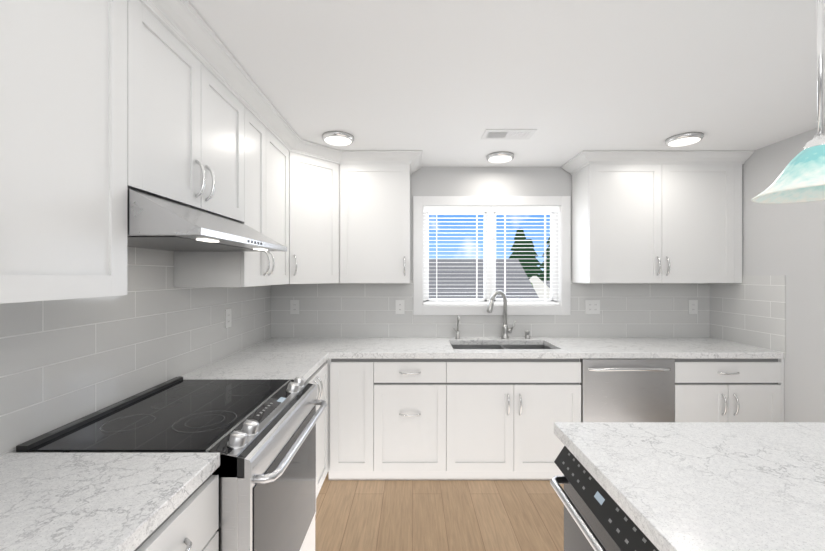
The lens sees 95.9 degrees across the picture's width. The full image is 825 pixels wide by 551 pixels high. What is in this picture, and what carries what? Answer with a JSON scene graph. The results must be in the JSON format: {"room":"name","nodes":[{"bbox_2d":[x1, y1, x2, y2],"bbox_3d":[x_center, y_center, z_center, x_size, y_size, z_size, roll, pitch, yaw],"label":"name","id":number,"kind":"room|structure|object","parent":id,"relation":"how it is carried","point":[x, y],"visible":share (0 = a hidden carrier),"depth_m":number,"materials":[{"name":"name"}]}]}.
{"room":"kitchen","nodes":[
{"label":"kitchen","id":0,"kind":"room"},
{"bbox_2d":[315,472,563,550],"bbox_3d":[0.655,1.460,0.320,3.910,0.050,5.840,0,0,0],"label":"floor","id":1,"kind":"structure","parent":0,"point":[439,515],"depth_m":2.21,"materials":[{"name":"brown wood"}]},
{"bbox_2d":[15,376,326,550],"bbox_3d":[-0.795,0.961,1.485,0.769,0.947,0.766,0,0,0],"label":"range","id":2,"kind":"object","parent":1,"relation":"on","point":[259,436],"visible":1,"depth_m":1.31,"materials":[{"name":"silver metal"}]},
{"bbox_2d":[134,474,218,550],"bbox_3d":[-0.880,0.998,0.835,0.620,0.872,0.520,0,0,0],"label":"base cabinet","id":3,"kind":"object","parent":1,"relation":"on","point":[190,522],"depth_m":0.97,"materials":[{"name":"white wood"}]},
{"bbox_2d":[0,453,219,550],"bbox_3d":[-0.878,0.540,0.272,0.626,0.040,1.645,0,0,0],"label":"countertop","id":4,"kind":"structure","parent":3,"relation":"on","point":[91,501],"depth_m":0.88,"materials":[{"name":"stone"}]},
{"bbox_2d":[305,361,327,497],"bbox_3d":[-0.880,0.998,2.200,0.620,0.872,0.657,0,0,0],"label":"base cabinet","id":5,"kind":"object","parent":1,"relation":"on","point":[319,377],"depth_m":2.36,"materials":[{"name":"white wood"}]},
{"bbox_2d":[183,350,331,380],"bbox_3d":[-0.876,0.540,2.175,0.630,0.040,0.609,0,0,0],"label":"countertop","id":6,"kind":"structure","parent":5,"relation":"on","point":[243,364],"depth_m":2.15,"materials":[{"name":"stone"}]},
{"bbox_2d":[326,359,385,479],"bbox_3d":[-0.395,0.998,2.820,0.386,0.872,0.620,0,0,0],"label":"base cabinet","id":7,"kind":"object","parent":1,"relation":"on","point":[356,387],"depth_m":2.51,"materials":[{"name":"white wood"}]},
{"bbox_2d":[386,358,457,479],"bbox_3d":[-0.016,0.998,2.820,0.609,0.872,0.620,0,0,0],"label":"base cabinet","id":8,"kind":"object","parent":1,"relation":"on","point":[442,419],"depth_m":2.52,"materials":[{"name":"white wood"}]},
{"bbox_2d":[243,290,783,358],"bbox_3d":[0.655,0.444,2.817,3.692,0.648,0.629,0,0,0],"label":"countertop","id":9,"kind":"structure","parent":8,"relation":"on","point":[504,347],"depth_m":2.69,"materials":[{"name":"stone"}]},
{"bbox_2d":[453,315,460,338],"bbox_3d":[0.366,0.423,3.042,0.061,0.193,0.100,0,0,0],"label":"faucet","id":10,"kind":"object","parent":9,"relation":"on","point":[458,317],"depth_m":3.06,"materials":[{"name":"silver metal"}]},
{"bbox_2d":[486,290,515,339],"bbox_3d":[0.720,0.320,3.013,0.266,0.399,0.180,0,0,0],"label":"faucet","id":11,"kind":"object","parent":9,"relation":"on","point":[505,330],"depth_m":3.05,"materials":[{"name":"silver metal"}]},
{"bbox_2d":[524,330,530,338],"bbox_3d":[0.950,0.488,3.056,0.044,0.064,0.072,0,0,0],"label":"soap dispenser","id":12,"kind":"object","parent":9,"relation":"on","point":[527,333],"depth_m":3.06,"materials":[{"name":"silver metal"}]},
{"bbox_2d":[458,370,580,479],"bbox_3d":[0.654,1.125,2.820,0.972,0.618,0.620,0,0,0],"label":"base cabinet","id":13,"kind":"object","parent":1,"relation":"on","point":[506,418],"depth_m":2.52,"materials":[{"name":"white wood"}]},
{"bbox_2d":[580,359,674,421],"bbox_3d":[1.455,0.998,2.773,0.622,0.872,0.654,0,0,0],"label":"dishwasher","id":14,"kind":"object","parent":1,"relation":"on","point":[627,390],"visible":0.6,"depth_m":2.50,"materials":[{"name":"silver metal"}]},
{"bbox_2d":[675,359,783,421],"bbox_3d":[2.139,0.998,2.820,0.738,0.872,0.620,0,0,0],"label":"base cabinet","id":15,"kind":"object","parent":1,"relation":"on","point":[706,390],"depth_m":2.51,"materials":[{"name":"white wood"}]},
{"bbox_3d":[1.415,0.998,0.020,1.790,0.873,2.560,0,0,0],"label":"cabinet","id":16,"kind":"object","parent":1,"relation":"on","visible":0},
{"bbox_2d":[550,446,658,550],"bbox_3d":[0.737,0.856,0.965,0.567,0.579,0.610,0,0,0],"label":"oven","id":17,"kind":"object","parent":16,"relation":"in","point":[596,518],"visible":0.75,"depth_m":1.04,"materials":[{"name":"silver metal"}]},
{"bbox_2d":[554,422,824,550],"bbox_3d":[1.425,0.540,0.010,1.850,0.040,2.620,0,0,0],"label":"countertop","id":18,"kind":"structure","parent":16,"relation":"on","point":[713,486],"depth_m":0.95,"materials":[{"name":"stone"}]},
{"bbox_2d":[410,167,571,279],"bbox_3d":[0.655,0.259,3.190,3.710,2.352,0.100,0,0,0],"label":"wall","id":19,"kind":"structure","parent":0,"point":[490,181],"depth_m":3.14,"materials":[{"name":"white paint"}]},
{"bbox_2d":[413,196,570,314],"bbox_3d":[0.667,-0.168,3.179,1.321,1.001,0.111,0,0,0],"label":"window","id":20,"kind":"structure","parent":19,"relation":"in","point":[561,269],"depth_m":3.12,"materials":[{"name":"white"}]},
{"bbox_2d":[423,206,558,303],"bbox_3d":[0.667,-0.170,3.159,1.149,0.829,0.041,0,0,0],"label":"window blinds","id":21,"kind":"object","parent":20,"relation":"attached to","point":[495,209],"visible":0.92,"depth_m":3.15,"materials":[{"name":"white plastic"}]},
{"bbox_2d":[188,0,824,166],"bbox_3d":[0.655,-0.942,0.320,3.910,0.050,5.840,0,0,0],"label":"ceiling","id":22,"kind":"structure","parent":0,"point":[443,83],"depth_m":1.67,"materials":[{"name":"white paint"}]},
{"bbox_2d":[0,0,151,303],"bbox_3d":[-1.015,-0.428,0.683,0.351,0.974,0.949,0,0,0],"label":"upper cabinet","id":23,"kind":"object","parent":22,"relation":"hanging from","point":[104,104],"depth_m":0.92,"materials":[{"name":"white wood"}]},
{"bbox_2d":[152,0,239,221],"bbox_3d":[-1.015,-0.590,1.478,0.351,0.650,0.760,0,0,0],"label":"upper cabinet","id":24,"kind":"object","parent":22,"relation":"hanging from","point":[196,95],"depth_m":1.42,"materials":[{"name":"white wood"}]},
{"bbox_2d":[174,80,295,286],"bbox_3d":[-0.994,-0.428,2.195,0.394,0.974,0.793,0,0,0],"label":"upper cabinet","id":25,"kind":"object","parent":22,"relation":"hanging from","point":[267,144],"depth_m":2.05,"materials":[{"name":"white wood"}]},
{"bbox_2d":[127,187,286,251],"bbox_3d":[-0.907,-0.190,1.478,0.567,0.148,0.756,0,0,0],"label":"range hood","id":26,"kind":"object","parent":25,"relation":"attached to","point":[156,222],"visible":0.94,"depth_m":1.22,"materials":[{"name":"silver metal"}]},
{"bbox_2d":[296,136,347,283],"bbox_3d":[-0.841,-0.428,2.801,0.699,0.974,0.659,0,0,0],"label":"upper cabinet","id":27,"kind":"object","parent":22,"relation":"hanging from","point":[321,170],"depth_m":2.71,"materials":[{"name":"white wood"}]},
{"bbox_2d":[322,131,353,145],"bbox_3d":[-0.493,-0.900,2.463,0.210,0.032,0.210,0,0,0],"label":"recessed light","id":28,"kind":"object","parent":22,"relation":"in","point":[338,138],"visible":1,"depth_m":2.41,"materials":[{"name":"white glass"}]},
{"bbox_2d":[348,152,411,282],"bbox_3d":[-0.316,-0.428,2.954,0.592,0.974,0.354,0,0,0],"label":"upper cabinet","id":29,"kind":"object","parent":22,"relation":"hanging from","point":[378,182],"depth_m":2.83,"materials":[{"name":"white wood"}]},
{"bbox_2d":[486,152,513,162],"bbox_3d":[0.672,-0.900,2.855,0.210,0.032,0.210,0,0,0],"label":"recessed light","id":30,"kind":"object","parent":22,"relation":"in","point":[498,157],"visible":1,"depth_m":2.80,"materials":[{"name":"silver metal"}]},
{"bbox_2d":[481,129,536,138],"bbox_3d":[0.620,-0.912,2.410,0.320,0.009,0.160,0,0,0],"label":"ceiling vent","id":31,"kind":"object","parent":22,"relation":"in","point":[508,133],"visible":1,"depth_m":2.38,"materials":[{"name":"white"}]},
{"bbox_2d":[568,152,743,282],"bbox_3d":[1.921,-0.428,2.976,1.158,0.974,0.310,0,0,0],"label":"upper cabinet","id":32,"kind":"object","parent":22,"relation":"hanging from","point":[638,217],"depth_m":2.83,"materials":[{"name":"white wood"}]},
{"bbox_2d":[665,132,703,146],"bbox_3d":[1.810,-0.900,2.480,0.210,0.032,0.210,0,0,0],"label":"recessed light","id":33,"kind":"object","parent":22,"relation":"in","point":[685,139],"visible":1,"depth_m":2.44,"materials":[{"name":"white glass"}]},
{"bbox_2d":[751,0,824,203],"bbox_3d":[1.128,-0.571,1.030,0.282,0.690,0.282,0,0,0],"label":"pendant light","id":34,"kind":"object","parent":22,"relation":"hanging from","point":[801,177],"visible":1,"depth_m":1.03,"materials":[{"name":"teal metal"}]},
{"bbox_2d":[742,125,824,421],"bbox_3d":[2.560,0.259,0.320,0.100,2.352,5.840,0,0,0],"label":"wall","id":35,"kind":"structure","parent":0,"point":[787,240],"depth_m":2.44,"materials":[{"name":"white paint"}]},
{"bbox_3d":[-1.250,0.259,0.320,0.100,2.352,5.840,0,0,0],"label":"wall","id":36,"kind":"structure","parent":0,"visible":0},
{"bbox_2d":[0,247,271,455],"bbox_3d":[-1.196,0.128,1.270,0.008,0.865,3.739,0,0,0],"label":"tile backsplash","id":37,"kind":"structure","parent":36,"relation":"attached to","point":[64,362],"depth_m":1.49,"materials":[{"name":"grey tile"}]},
{"bbox_2d":[225,308,230,327],"bbox_3d":[-1.188,0.275,2.400,0.007,0.118,0.075,0,0,0],"label":"electrical outlet","id":38,"kind":"object","parent":37,"relation":"attached to","point":[227,318],"visible":1,"depth_m":2.38,"materials":[{"name":"white plastic"}]},
{"bbox_2d":[272,280,707,336],"bbox_3d":[0.670,0.128,3.136,3.679,0.865,0.008,0,0,0],"label":"tile backsplash","id":39,"kind":"structure","parent":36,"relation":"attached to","point":[325,309],"depth_m":3.13,"materials":[{"name":"grey tile"}]},
{"bbox_2d":[290,300,298,313],"bbox_3d":[-0.990,0.265,3.128,0.075,0.118,0.007,0,0,0],"label":"electrical outlet","id":40,"kind":"object","parent":39,"relation":"attached to","point":[294,306],"visible":1,"depth_m":3.13,"materials":[{"name":"white plastic"}]},
{"bbox_2d":[396,300,403,313],"bbox_3d":[-0.105,0.265,3.128,0.075,0.118,0.007,0,0,0],"label":"electrical outlet","id":41,"kind":"object","parent":39,"relation":"attached to","point":[399,306],"visible":1,"depth_m":3.13,"materials":[{"name":"white plastic"}]},
{"bbox_2d":[585,300,599,313],"bbox_3d":[1.515,0.265,3.128,0.121,0.118,0.007,0,0,0],"label":"electrical outlet","id":42,"kind":"object","parent":39,"relation":"attached to","point":[592,306],"visible":1,"depth_m":3.13,"materials":[{"name":"white plastic"}]},
{"bbox_2d":[688,300,697,313],"bbox_3d":[2.360,0.265,3.128,0.075,0.118,0.007,0,0,0],"label":"electrical outlet","id":43,"kind":"object","parent":39,"relation":"attached to","point":[692,306],"visible":1,"depth_m":3.13,"materials":[{"name":"white plastic"}]},
{"bbox_2d":[708,276,785,358],"bbox_3d":[2.506,0.280,2.810,0.008,0.560,0.620,0,0,0],"label":"tile backsplash","id":44,"kind":"structure","parent":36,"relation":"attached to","point":[751,312],"depth_m":2.75,"materials":[{"name":"grey tile"}]},
{"label":"outside","id":45,"kind":"structure","parent":0,"visible":0},
{"bbox_2d":[429,215,549,270],"bbox_3d":[0.000,-12.065,24.640,80.000,33.000,37.000,0,0,0],"label":"sky","id":46,"kind":"structure","parent":45,"point":[462,255],"depth_m":41.14,"materials":[{"name":"blue"}]},
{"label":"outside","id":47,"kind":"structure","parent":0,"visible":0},
{"bbox_2d":[508,228,549,285],"bbox_3d":[5.629,-0.765,16.040,5.557,4.000,10.640,0,0,0],"label":"trees","id":48,"kind":"object","parent":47,"point":[532,269],"depth_m":17.51,"materials":[{"name":"green plant"}]},
{"bbox_2d":[529,276,549,297],"bbox_3d":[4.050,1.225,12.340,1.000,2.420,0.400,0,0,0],"label":"house","id":49,"kind":"structure","parent":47,"point":[537,282],"depth_m":12.14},
{"bbox_2d":[429,259,549,297],"bbox_3d":[1.500,0.810,11.640,21.000,2.650,9.000,0,0,0],"label":"roofs","id":50,"kind":"structure","parent":49,"relation":"on","point":[467,269],"depth_m":10.53,"materials":[{"name":"grey"}]}
]}

